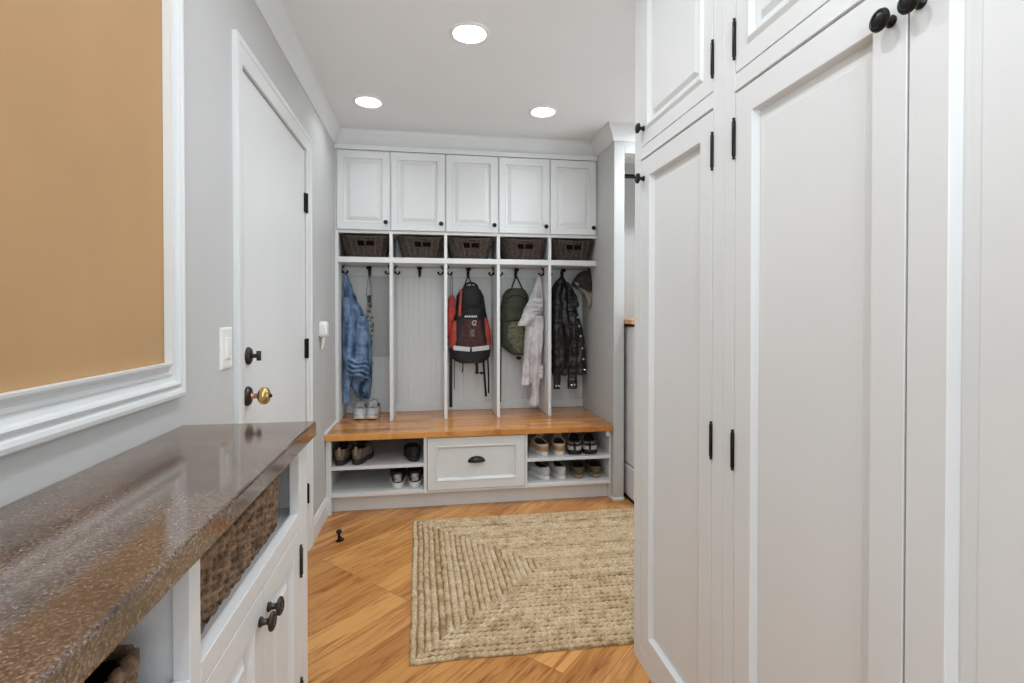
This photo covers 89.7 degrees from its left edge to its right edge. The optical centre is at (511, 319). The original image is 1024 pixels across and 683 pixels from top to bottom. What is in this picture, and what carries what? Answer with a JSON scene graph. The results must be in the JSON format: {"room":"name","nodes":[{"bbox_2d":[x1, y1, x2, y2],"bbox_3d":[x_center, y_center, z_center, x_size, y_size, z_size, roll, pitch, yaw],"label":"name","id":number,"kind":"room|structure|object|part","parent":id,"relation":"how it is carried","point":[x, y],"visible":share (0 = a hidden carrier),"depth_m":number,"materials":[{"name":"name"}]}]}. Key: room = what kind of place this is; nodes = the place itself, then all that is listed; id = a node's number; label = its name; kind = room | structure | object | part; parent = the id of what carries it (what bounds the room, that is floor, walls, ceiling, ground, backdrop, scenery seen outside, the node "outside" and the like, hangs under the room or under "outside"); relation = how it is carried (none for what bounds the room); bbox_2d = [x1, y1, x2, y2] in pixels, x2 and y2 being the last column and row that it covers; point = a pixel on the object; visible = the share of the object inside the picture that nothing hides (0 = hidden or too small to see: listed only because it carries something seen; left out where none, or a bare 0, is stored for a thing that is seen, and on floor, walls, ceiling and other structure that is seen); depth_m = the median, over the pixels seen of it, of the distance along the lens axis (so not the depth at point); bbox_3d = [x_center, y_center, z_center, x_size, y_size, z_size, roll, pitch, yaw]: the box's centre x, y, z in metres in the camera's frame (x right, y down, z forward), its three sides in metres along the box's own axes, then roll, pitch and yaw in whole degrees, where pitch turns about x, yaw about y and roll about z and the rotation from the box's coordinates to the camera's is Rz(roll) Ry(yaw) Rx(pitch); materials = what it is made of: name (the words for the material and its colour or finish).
{"room":"mudroom","nodes":[
{"label":"mudroom","id":0,"kind":"room"},
{"bbox_2d":[0,0,334,515],"bbox_3d":[-0.871,-0.017,1.127,0.120,2.440,5.700,0,1,-9],"label":"wall","id":1,"kind":"structure","parent":0,"point":[208,399],"depth_m":1.50,"materials":[{"name":"paint"}]},
{"bbox_2d":[0,0,185,457],"bbox_3d":[-0.708,-0.420,0.569,0.026,1.241,1.456,0,1,-9],"label":"framed panel","id":2,"kind":"object","parent":1,"relation":"attached to","point":[93,281],"visible":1,"depth_m":0.93,"materials":[{"name":"beige paint"}]},
{"bbox_2d":[219,327,231,369],"bbox_3d":[-0.877,0.088,1.587,0.012,0.128,0.088,0,1,-9],"label":"light switch","id":3,"kind":"object","parent":1,"relation":"attached to","point":[225,333],"visible":1,"depth_m":1.57,"materials":[{"name":"white plastic"}]},
{"bbox_2d":[232,29,313,550],"bbox_3d":[-0.969,0.130,2.180,0.138,2.124,1.063,0,1,-9],"label":"door","id":4,"kind":"structure","parent":1,"relation":"in","point":[271,202],"depth_m":2.03,"materials":[{"name":"white wood"}]},
{"bbox_3d":[-0.911,0.266,1.787,0.016,0.068,0.068,0,1,-9],"label":"knob","id":5,"kind":"part","parent":4,"relation":"part of","materials":[{"name":"brown metal"}]},
{"bbox_3d":[-0.863,0.266,1.794,0.040,0.062,0.062,0,1,-9],"label":"brass knob","id":6,"kind":"part","parent":4,"relation":"part of","materials":[{"name":"gold metal"}]},
{"bbox_2d":[314,497,327,541],"bbox_3d":[-1.090,1.127,2.941,0.014,0.114,0.457,0,1,-9],"label":"baseboard","id":7,"kind":"structure","parent":1,"relation":"attached to","point":[320,517],"depth_m":2.91,"materials":[{"name":"white wood"}]},
{"bbox_2d":[319,321,328,348],"bbox_3d":[-1.078,0.090,2.953,0.045,0.159,0.076,0,1,-9],"label":"wall sensor","id":8,"kind":"object","parent":1,"relation":"attached to","point":[323,325],"visible":1,"depth_m":2.92,"materials":[{"name":"white plastic"}]},
{"bbox_2d":[324,421,335,434],"bbox_3d":[-1.142,0.681,3.244,0.008,0.016,0.352,0,1,-9],"label":"trim","id":9,"kind":"structure","parent":1,"relation":"attached to","point":[334,422],"depth_m":3.22,"materials":[{"name":"white wood"}]},
{"bbox_2d":[334,144,596,235],"bbox_3d":[-0.309,-0.878,3.699,1.800,0.560,0.388,0,1,-9],"label":"upper cabinet","id":10,"kind":"object","parent":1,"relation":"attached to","point":[378,188],"visible":1,"depth_m":3.52,"materials":[{"name":"white wood"}]},
{"bbox_3d":[-0.988,-0.859,3.427,0.342,0.523,0.021,0,1,-9],"label":"door","id":11,"kind":"part","parent":10,"relation":"part of","materials":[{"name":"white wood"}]},
{"bbox_3d":[-0.634,-0.860,3.483,0.358,0.523,0.021,0,1,-9],"label":"door","id":12,"kind":"part","parent":10,"relation":"part of","materials":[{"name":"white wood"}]},
{"bbox_3d":[-0.274,-0.861,3.541,0.356,0.523,0.021,0,1,-9],"label":"door","id":13,"kind":"part","parent":10,"relation":"part of","materials":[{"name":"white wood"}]},
{"bbox_3d":[0.086,-0.861,3.598,0.356,0.523,0.021,0,1,-9],"label":"door","id":14,"kind":"part","parent":10,"relation":"part of","materials":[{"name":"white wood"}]},
{"bbox_3d":[0.435,-0.862,3.654,0.336,0.523,0.021,0,1,-9],"label":"door","id":15,"kind":"part","parent":10,"relation":"part of","materials":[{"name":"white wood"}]},
{"bbox_2d":[282,0,634,163],"bbox_3d":[0.569,-1.254,1.343,3.050,0.030,5.700,0,1,-9],"label":"ceiling","id":16,"kind":"structure","parent":0,"point":[576,58],"depth_m":2.53,"materials":[{"name":"paint"}]},
{"bbox_2d":[353,95,383,107],"bbox_3d":[-0.827,-1.298,2.969,0.176,0.097,0.176,0,1,-9],"label":"recessed light","id":17,"kind":"object","parent":16,"relation":"in","point":[366,101],"visible":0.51,"depth_m":3.02,"materials":[{"name":"white"}]},
{"bbox_2d":[449,22,489,43],"bbox_3d":[-0.185,-1.290,2.245,0.176,0.097,0.176,0,1,-9],"label":"recessed light","id":18,"kind":"object","parent":16,"relation":"in","point":[462,32],"visible":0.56,"depth_m":2.29,"materials":[{"name":"white plastic"}]},
{"bbox_2d":[528,106,557,117],"bbox_3d":[0.187,-1.299,3.115,0.176,0.097,0.176,0,1,-9],"label":"recessed light","id":19,"kind":"object","parent":16,"relation":"in","point":[538,111],"visible":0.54,"depth_m":3.17,"materials":[{"name":"white"}]},
{"bbox_2d":[307,484,651,682],"bbox_3d":[0.569,1.231,1.369,3.050,0.060,5.700,0,1,-9],"label":"floor","id":20,"kind":"structure","parent":0,"point":[360,585],"depth_m":2.07,"materials":[{"name":"brown wood"}]},
{"bbox_2d":[119,445,307,682],"bbox_3d":[-0.515,0.766,0.355,0.334,0.892,1.947,0,1,-9],"label":"base cabinet","id":21,"kind":"object","parent":20,"relation":"on","point":[258,633],"visible":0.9,"depth_m":0.93,"materials":[{"name":"white wood"}]},
{"bbox_2d":[83,644,139,682],"bbox_3d":[-0.540,0.446,0.369,0.271,0.085,0.530,0,1,-9],"label":"shoe","id":22,"kind":"object","parent":21,"relation":"in","point":[121,665],"visible":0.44,"depth_m":0.62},
{"bbox_2d":[0,421,315,682],"bbox_3d":[-0.519,0.299,0.338,0.324,0.040,2.024,0,1,-9],"label":"countertop","id":23,"kind":"structure","parent":21,"relation":"on","point":[85,556],"depth_m":0.66,"materials":[{"name":"stone"}]},
{"bbox_3d":[-0.463,0.817,0.852,0.019,0.604,0.269,0,1,-9],"label":"door","id":24,"kind":"part","parent":21,"relation":"part of","materials":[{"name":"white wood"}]},
{"bbox_2d":[200,475,279,632],"bbox_3d":[-0.629,0.420,0.941,0.271,0.125,0.530,0,1,-9],"label":"seagrass basket","id":25,"kind":"object","parent":21,"relation":"in","point":[224,563],"visible":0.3,"depth_m":0.93,"materials":[{"name":"brown wicker"}]},
{"bbox_3d":[-0.457,0.565,0.963,0.028,0.036,0.036,0,1,-9],"label":"knob","id":26,"kind":"part","parent":21,"relation":"part of","materials":[{"name":"brown metal"}]},
{"bbox_3d":[-0.465,0.564,1.013,0.028,0.036,0.036,0,1,-9],"label":"knob","id":27,"kind":"part","parent":21,"relation":"part of","materials":[{"name":"brown metal"}]},
{"bbox_3d":[-0.505,0.814,1.120,0.019,0.604,0.267,0,1,-9],"label":"door","id":28,"kind":"part","parent":21,"relation":"part of","materials":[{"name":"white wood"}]},
{"bbox_2d":[336,529,344,541],"bbox_3d":[-0.919,1.155,2.757,0.048,0.062,0.034,0,1,-9],"label":"door stop","id":29,"kind":"object","parent":20,"relation":"on","point":[339,531],"visible":1,"depth_m":2.75,"materials":[{"name":"black metal"}]},
{"bbox_2d":[326,431,610,515],"bbox_3d":[-0.284,0.952,3.559,1.798,0.452,0.690,0,1,-9],"label":"bench","id":30,"kind":"object","parent":20,"relation":"on","point":[468,469],"visible":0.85,"depth_m":3.27,"materials":[{"name":"white wood"}]},
{"bbox_2d":[334,441,353,465],"bbox_3d":[-1.066,0.820,3.262,0.109,0.141,0.281,0,1,-7],"label":"shoe","id":31,"kind":"object","parent":30,"relation":"on","point":[343,450],"visible":0.85,"depth_m":3.17,"materials":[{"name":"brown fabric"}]},
{"bbox_2d":[352,440,373,464],"bbox_3d":[-0.954,0.819,3.280,0.109,0.141,0.281,0,1,0],"label":"shoe","id":32,"kind":"object","parent":30,"relation":"on","point":[362,451],"visible":0.94,"depth_m":3.21,"materials":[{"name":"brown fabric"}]},
{"bbox_2d":[331,438,423,470],"bbox_3d":[-0.876,0.899,3.470,0.562,0.021,0.657,0,1,-9],"label":"shelf","id":33,"kind":"object","parent":30,"relation":"attached to","point":[388,453],"depth_m":3.32,"materials":[{"name":"white wood"}]},
{"bbox_2d":[331,467,423,497],"bbox_3d":[-0.876,1.063,3.472,0.562,0.023,0.657,0,1,-9],"label":"shelf","id":34,"kind":"object","parent":30,"relation":"attached to","point":[364,482],"depth_m":3.27,"materials":[{"name":"white wood"}]},
{"bbox_2d":[390,467,406,488],"bbox_3d":[-0.736,0.983,3.330,0.109,0.138,0.272,0,1,-11],"label":"trainer","id":35,"kind":"object","parent":30,"relation":"on","point":[398,476],"visible":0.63,"depth_m":3.22,"materials":[{"name":"fabric"}]},
{"bbox_2d":[403,443,420,461],"bbox_3d":[-0.646,0.843,3.340,0.108,0.092,0.266,0,1,-17],"label":"shoe","id":36,"kind":"object","parent":30,"relation":"on","point":[412,451],"visible":1,"depth_m":3.24,"materials":[{"name":"leather"}]},
{"bbox_2d":[407,467,423,487],"bbox_3d":[-0.629,0.983,3.349,0.109,0.138,0.272,0,1,-9],"label":"trainer","id":37,"kind":"object","parent":30,"relation":"on","point":[415,475],"visible":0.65,"depth_m":3.24,"materials":[{"name":"fabric"}]},
{"bbox_2d":[325,406,612,441],"bbox_3d":[-0.284,0.705,3.556,1.798,0.038,0.708,0,1,-9],"label":"bench top","id":38,"kind":"object","parent":30,"relation":"on","point":[512,421],"visible":0.89,"depth_m":3.37,"materials":[{"name":"brown wood"}]},
{"bbox_2d":[353,399,366,418],"bbox_3d":[-1.062,0.625,3.619,0.094,0.118,0.261,0,1,-11],"label":"shoe","id":39,"kind":"object","parent":38,"relation":"on","point":[359,412],"visible":0.92,"depth_m":3.54,"materials":[{"name":"white leather"}]},
{"bbox_2d":[366,399,379,418],"bbox_3d":[-0.973,0.625,3.629,0.094,0.118,0.261,0,1,-6],"label":"shoe","id":40,"kind":"object","parent":38,"relation":"on","point":[373,411],"visible":1,"depth_m":3.55,"materials":[{"name":"white leather"}]},
{"bbox_2d":[335,230,595,422],"bbox_3d":[-0.311,0.042,3.731,1.802,1.281,0.364,0,1,-9],"label":"locker","id":41,"kind":"object","parent":38,"relation":"on","point":[415,375],"visible":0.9,"depth_m":3.82,"materials":[{"name":"white wood"}]},
{"bbox_3d":[-1.190,0.044,3.587,0.022,1.281,0.352,0,1,-9],"label":"panel","id":42,"kind":"part","parent":41,"relation":"part of","materials":[{"name":"white wood"}]},
{"bbox_2d":[342,274,372,402],"bbox_3d":[-1.069,0.129,3.553,0.199,0.887,0.144,0,1,-9],"label":"denim jacket","id":43,"kind":"object","parent":41,"relation":"hanging from","point":[357,340],"visible":1,"depth_m":3.52,"materials":[{"name":"blue fabric"}]},
{"bbox_2d":[340,234,388,256],"bbox_3d":[-1.010,-0.493,3.593,0.332,0.155,0.304,0,1,-9],"label":"wicker basket","id":44,"kind":"object","parent":41,"relation":"on","point":[354,246],"visible":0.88,"depth_m":3.47,"materials":[{"name":"brown wicker"}]},
{"bbox_2d":[366,275,373,342],"bbox_3d":[-1.032,-0.067,3.720,0.069,0.510,0.028,0,1,-9],"label":"lanyard","id":45,"kind":"object","parent":41,"relation":"hanging from","point":[369,316],"visible":0.77,"depth_m":3.71,"materials":[{"name":"grey fabric"}]},
{"bbox_2d":[369,277,389,356],"bbox_3d":[-0.967,-0.019,3.792,0.163,0.589,0.005,0,1,-9],"label":"access panel","id":46,"kind":"object","parent":41,"relation":"attached to","point":[380,300],"visible":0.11,"depth_m":3.79,"materials":[{"name":"white wood"}]},
{"bbox_2d":[397,236,443,257],"bbox_3d":[-0.643,-0.494,3.651,0.332,0.155,0.304,0,1,-11],"label":"wicker basket","id":47,"kind":"object","parent":41,"relation":"on","point":[410,247],"visible":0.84,"depth_m":3.52,"materials":[{"name":"brown wicker"}]},
{"bbox_2d":[447,275,455,347],"bbox_3d":[-0.435,-0.057,3.734,0.069,0.536,0.116,0,1,-9],"label":"drawstring bag","id":48,"kind":"object","parent":41,"relation":"hanging from","point":[451,309],"visible":0.63,"depth_m":3.75,"materials":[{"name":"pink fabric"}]},
{"bbox_3d":[-0.326,-0.350,3.883,1.778,0.068,0.016,0,1,-9],"label":"rail","id":49,"kind":"part","parent":41,"relation":"part of","materials":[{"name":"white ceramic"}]},
{"bbox_3d":[-0.326,0.651,3.893,1.778,0.060,0.016,0,1,-9],"label":"rail","id":50,"kind":"part","parent":41,"relation":"part of","materials":[{"name":"white wood"}]},
{"bbox_3d":[-0.300,-0.589,3.716,1.778,0.018,0.340,0,1,-9],"label":"rail","id":51,"kind":"part","parent":41,"relation":"part of","materials":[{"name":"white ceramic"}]},
{"bbox_2d":[338,256,595,269],"bbox_3d":[-0.300,-0.402,3.717,1.778,0.036,0.342,0,1,-9],"label":"shelf","id":52,"kind":"object","parent":41,"relation":"attached to","point":[349,263],"depth_m":3.62,"materials":[{"name":"white wood"}]},
{"bbox_2d":[448,276,490,406],"bbox_3d":[-0.309,0.153,3.784,0.317,0.964,0.160,0,1,-9],"label":"backpack","id":53,"kind":"object","parent":41,"relation":"hanging from","point":[469,341],"visible":0.98,"depth_m":3.73,"materials":[{"name":"black fabric"}]},
{"bbox_3d":[-0.308,0.264,3.780,0.304,0.107,0.129,0,1,-9],"label":"panel","id":54,"kind":"part","parent":53,"relation":"part of","materials":[{"name":"black fabric"}]},
{"bbox_3d":[-0.303,-0.250,3.787,0.118,0.053,0.014,0,1,-9],"label":"grab handle","id":55,"kind":"part","parent":53,"relation":"part of","materials":[{"name":"black fabric"}]},
{"bbox_2d":[447,237,492,258],"bbox_3d":[-0.307,-0.495,3.705,0.332,0.155,0.304,0,1,-8],"label":"wicker basket","id":56,"kind":"object","parent":41,"relation":"on","point":[463,248],"visible":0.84,"depth_m":3.58,"materials":[{"name":"brown wicker"}]},
{"bbox_2d":[500,276,528,401],"bbox_3d":[0.018,0.139,3.842,0.237,0.941,0.146,0,1,-9],"label":"backpack","id":57,"kind":"object","parent":41,"relation":"hanging from","point":[514,300],"visible":0.74,"depth_m":3.79,"materials":[{"name":"green fabric"}]},
{"bbox_2d":[500,238,545,259],"bbox_3d":[0.066,-0.495,3.764,0.332,0.155,0.304,0,1,-9],"label":"wicker basket","id":58,"kind":"object","parent":41,"relation":"on","point":[510,248],"visible":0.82,"depth_m":3.64,"materials":[{"name":"brown wicker"}]},
{"bbox_2d":[517,275,543,406],"bbox_3d":[0.138,0.152,3.755,0.205,0.956,0.112,0,1,-13],"label":"jacket","id":59,"kind":"object","parent":41,"relation":"hanging from","point":[532,318],"visible":1,"depth_m":3.73,"materials":[{"name":"white fabric"}]},
{"bbox_2d":[517,298,542,325],"bbox_3d":[0.135,-0.053,3.725,0.190,0.202,0.064,0,1,-9],"label":"hood","id":60,"kind":"object","parent":59,"relation":"attached to","point":[533,310],"depth_m":3.72,"materials":[{"name":"white fabric"}]},
{"bbox_2d":[551,277,586,388],"bbox_3d":[0.431,0.097,3.824,0.282,0.827,0.130,0,1,-9],"label":"jacket","id":61,"kind":"object","parent":41,"relation":"hanging from","point":[568,353],"visible":1,"depth_m":3.79,"materials":[{"name":"black leather"}]},
{"bbox_2d":[564,282,578,311],"bbox_3d":[0.442,-0.164,3.794,0.117,0.222,0.054,0,1,-9],"label":"hood","id":62,"kind":"object","parent":61,"relation":"attached to","point":[571,302],"depth_m":3.78,"materials":[{"name":"black fabric"}]},
{"bbox_2d":[551,239,593,260],"bbox_3d":[0.414,-0.496,3.820,0.332,0.155,0.304,0,1,-10],"label":"wicker basket","id":63,"kind":"object","parent":41,"relation":"on","point":[560,249],"visible":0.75,"depth_m":3.69,"materials":[{"name":"brown wicker"}]},
{"bbox_2d":[571,271,591,307],"bbox_3d":[0.508,-0.222,3.815,0.148,0.278,0.117,0,1,-9],"label":"hat","id":64,"kind":"object","parent":41,"relation":"hanging from","point":[582,281],"visible":1,"depth_m":3.78,"materials":[{"name":"black fabric"}]},
{"bbox_3d":[0.508,-0.275,3.815,0.148,0.173,0.117,0,1,-9],"label":"crown","id":65,"kind":"part","parent":64,"relation":"part of","materials":[{"name":"black fabric"}]},
{"bbox_3d":[-0.244,0.896,3.382,0.613,0.325,0.305,0,1,-9],"label":"drawer","id":66,"kind":"part","parent":30,"relation":"part of","materials":[{"name":"white wood"}]},
{"bbox_3d":[-0.222,0.879,3.234,0.111,0.039,0.029,0,1,-9],"label":"cup pull","id":67,"kind":"part","parent":30,"relation":"part of","materials":[{"name":"brown metal"}]},
{"bbox_2d":[527,461,549,479],"bbox_3d":[0.169,0.989,3.485,0.097,0.124,0.281,0,1,-29],"label":"trainer","id":68,"kind":"object","parent":30,"relation":"on","point":[537,469],"visible":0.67,"depth_m":3.42,"materials":[{"name":"white rubber"}]},
{"bbox_2d":[528,434,548,455],"bbox_3d":[0.180,0.827,3.478,0.108,0.120,0.283,0,1,-15],"label":"shoe","id":69,"kind":"object","parent":30,"relation":"on","point":[537,444],"visible":1,"depth_m":3.44,"materials":[{"name":"white rubber"}]},
{"bbox_2d":[546,460,565,479],"bbox_3d":[0.300,0.988,3.506,0.097,0.124,0.281,0,1,-15],"label":"trainer","id":70,"kind":"object","parent":30,"relation":"on","point":[557,469],"visible":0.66,"depth_m":3.42,"materials":[{"name":"white leather"}]},
{"bbox_2d":[549,433,565,455],"bbox_3d":[0.311,0.827,3.494,0.108,0.120,0.283,0,1,-1],"label":"shoe","id":71,"kind":"object","parent":30,"relation":"on","point":[557,443],"visible":1,"depth_m":3.45,"materials":[{"name":"beige leather"}]},
{"bbox_2d":[527,432,609,461],"bbox_3d":[0.320,0.897,3.661,0.553,0.021,0.657,0,1,-9],"label":"shelf","id":72,"kind":"object","parent":30,"relation":"attached to","point":[602,452],"depth_m":3.39,"materials":[{"name":"white wood"}]},
{"bbox_2d":[527,459,609,487],"bbox_3d":[0.320,1.061,3.663,0.553,0.023,0.657,0,1,-9],"label":"shelf","id":73,"kind":"object","parent":30,"relation":"attached to","point":[532,482],"depth_m":3.38,"materials":[{"name":"white wood"}]},
{"bbox_2d":[566,432,581,453],"bbox_3d":[0.422,0.838,3.493,0.106,0.099,0.266,0,1,5],"label":"shoe","id":74,"kind":"object","parent":30,"relation":"on","point":[574,443],"visible":0.99,"depth_m":3.44,"materials":[{"name":"black leather"}]},
{"bbox_2d":[570,459,584,478],"bbox_3d":[0.450,1.011,3.531,0.103,0.078,0.278,0,1,4],"label":"shoe","id":75,"kind":"object","parent":30,"relation":"on","point":[577,467],"visible":0.98,"depth_m":3.45,"materials":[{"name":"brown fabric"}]},
{"bbox_2d":[582,432,596,453],"bbox_3d":[0.525,0.838,3.505,0.106,0.099,0.266,0,1,6],"label":"shoe","id":76,"kind":"object","parent":30,"relation":"on","point":[589,442],"visible":0.98,"depth_m":3.45,"materials":[{"name":"black leather"}]},
{"bbox_2d":[585,459,601,477],"bbox_3d":[0.557,1.011,3.545,0.103,0.078,0.278,0,1,-2],"label":"shoe","id":77,"kind":"object","parent":30,"relation":"on","point":[592,466],"visible":0.95,"depth_m":3.47,"materials":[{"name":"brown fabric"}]},
{"bbox_2d":[409,508,633,665],"bbox_3d":[0.428,1.181,2.523,1.852,0.019,1.259,0,1,-8],"label":"braided rug","id":78,"kind":"object","parent":20,"relation":"on","point":[561,581],"visible":0.58,"depth_m":2.29,"materials":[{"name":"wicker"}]},
{"bbox_2d":[624,324,634,503],"bbox_3d":[1.066,0.610,3.625,0.696,1.135,0.789,0,1,-9],"label":"washing machine","id":79,"kind":"object","parent":20,"relation":"on","point":[629,329],"visible":0.05,"depth_m":3.33,"materials":[{"name":"metal"}]},
{"bbox_3d":[1.060,1.052,3.666,0.696,0.206,0.715,0,1,-9],"label":"kick panel","id":80,"kind":"part","parent":79,"relation":"part of","materials":[{"name":"white metal"}]},
{"bbox_2d":[624,318,634,323],"bbox_3d":[1.147,0.011,3.767,0.948,0.030,0.919,0,1,-9],"label":"wood ledge","id":81,"kind":"object","parent":79,"relation":"on","point":[626,320],"visible":0.2,"depth_m":3.29,"materials":[{"name":"brown wood"}]},
{"bbox_2d":[634,0,724,682],"bbox_3d":[0.764,-0.021,1.602,0.628,2.438,0.564,0,1,-9],"label":"tall cabinet","id":82,"kind":"object","parent":20,"relation":"on","point":[680,44],"visible":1,"depth_m":1.52,"materials":[{"name":"white wood"}]},
{"bbox_3d":[0.435,-0.649,1.750,0.028,0.036,0.036,0,1,-9],"label":"knob","id":83,"kind":"part","parent":82,"relation":"part of","materials":[{"name":"black metal"}]},
{"bbox_3d":[0.435,-0.479,1.752,0.028,0.036,0.036,0,1,-9],"label":"knob","id":84,"kind":"part","parent":82,"relation":"part of","materials":[{"name":"black metal"}]},
{"bbox_3d":[0.493,0.298,1.561,0.024,1.679,0.451,0,1,-9],"label":"door","id":85,"kind":"part","parent":82,"relation":"part of","materials":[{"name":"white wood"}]},
{"bbox_3d":[0.488,-0.882,1.547,0.026,0.583,0.451,0,1,-9],"label":"door","id":86,"kind":"part","parent":82,"relation":"part of","materials":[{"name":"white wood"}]},
{"bbox_2d":[723,0,1023,682],"bbox_3d":[0.886,-0.013,0.835,0.628,2.438,0.988,0,1,-9],"label":"tall cabinet","id":87,"kind":"object","parent":20,"relation":"on","point":[873,460],"visible":1,"depth_m":0.84,"materials":[{"name":"white wood"}]},
{"bbox_3d":[0.574,-0.876,1.004,0.026,0.583,0.447,0,1,-9],"label":"door","id":88,"kind":"part","parent":87,"relation":"part of","materials":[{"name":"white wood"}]},
{"bbox_3d":[0.613,-0.012,0.791,0.028,2.438,0.988,0,1,-9],"label":"frame","id":89,"kind":"part","parent":87,"relation":"part of","materials":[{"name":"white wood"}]},
{"bbox_3d":[0.580,0.304,1.017,0.024,1.679,0.447,0,1,-9],"label":"door","id":90,"kind":"part","parent":87,"relation":"part of","materials":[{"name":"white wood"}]},
{"bbox_3d":[0.585,-0.469,0.810,0.028,0.036,0.036,0,1,-9],"label":"knob","id":91,"kind":"part","parent":87,"relation":"part of","materials":[{"name":"black metal"}]},
{"bbox_3d":[0.593,-0.469,0.760,0.028,0.036,0.036,0,1,-9],"label":"knob","id":92,"kind":"part","parent":87,"relation":"part of","materials":[{"name":"black metal"}]},
{"bbox_3d":[0.650,0.308,0.572,0.024,1.679,0.447,0,1,-9],"label":"door","id":93,"kind":"part","parent":87,"relation":"part of","materials":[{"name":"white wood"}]},
{"bbox_2d":[582,141,623,497],"bbox_3d":[0.633,-0.044,3.746,0.071,2.440,0.800,0,1,-9],"label":"wall partition","id":94,"kind":"structure","parent":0,"point":[602,323],"depth_m":3.44,"materials":[{"name":"paint"}]},
{"bbox_2d":[253,0,634,156],"bbox_3d":[0.623,-1.185,1.092,2.823,0.106,5.185,0,1,-9],"label":"trim","id":95,"kind":"structure","parent":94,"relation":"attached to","point":[274,13],"depth_m":3.42,"materials":[{"name":"white wood"}]},
{"bbox_2d":[610,496,623,500],"bbox_3d":[0.685,1.170,3.409,0.078,0.018,0.107,0,1,-9],"label":"baseboard","id":96,"kind":"structure","parent":94,"relation":"attached to","point":[611,497],"depth_m":3.36,"materials":[{"name":"white wood"}]},
{"bbox_2d":[624,163,634,317],"bbox_3d":[0.191,-0.048,4.131,2.923,2.440,0.100,0,1,-9],"label":"wall","id":97,"kind":"structure","parent":0,"point":[629,184],"depth_m":4.20,"materials":[{"name":"paint"}]},
{"bbox_2d":[624,142,634,156],"bbox_3d":[1.195,-1.172,3.454,0.950,0.178,0.070,0,1,-9],"label":"wall header","id":98,"kind":"structure","parent":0,"point":[629,147],"depth_m":3.35,"materials":[{"name":"paint"}]},
{"bbox_3d":[1.384,-0.035,2.853,0.970,2.440,2.800,0,1,-9],"label":"wall","id":99,"kind":"structure","parent":0,"visible":0},
{"bbox_2d":[624,174,634,178],"bbox_3d":[1.153,-1.019,3.717,0.946,0.031,0.030,0,1,-9],"label":"hanging rod","id":100,"kind":"object","parent":99,"relation":"attached to","point":[629,176],"visible":0.02,"depth_m":3.65,"materials":[{"name":"black metal"}]}
]}

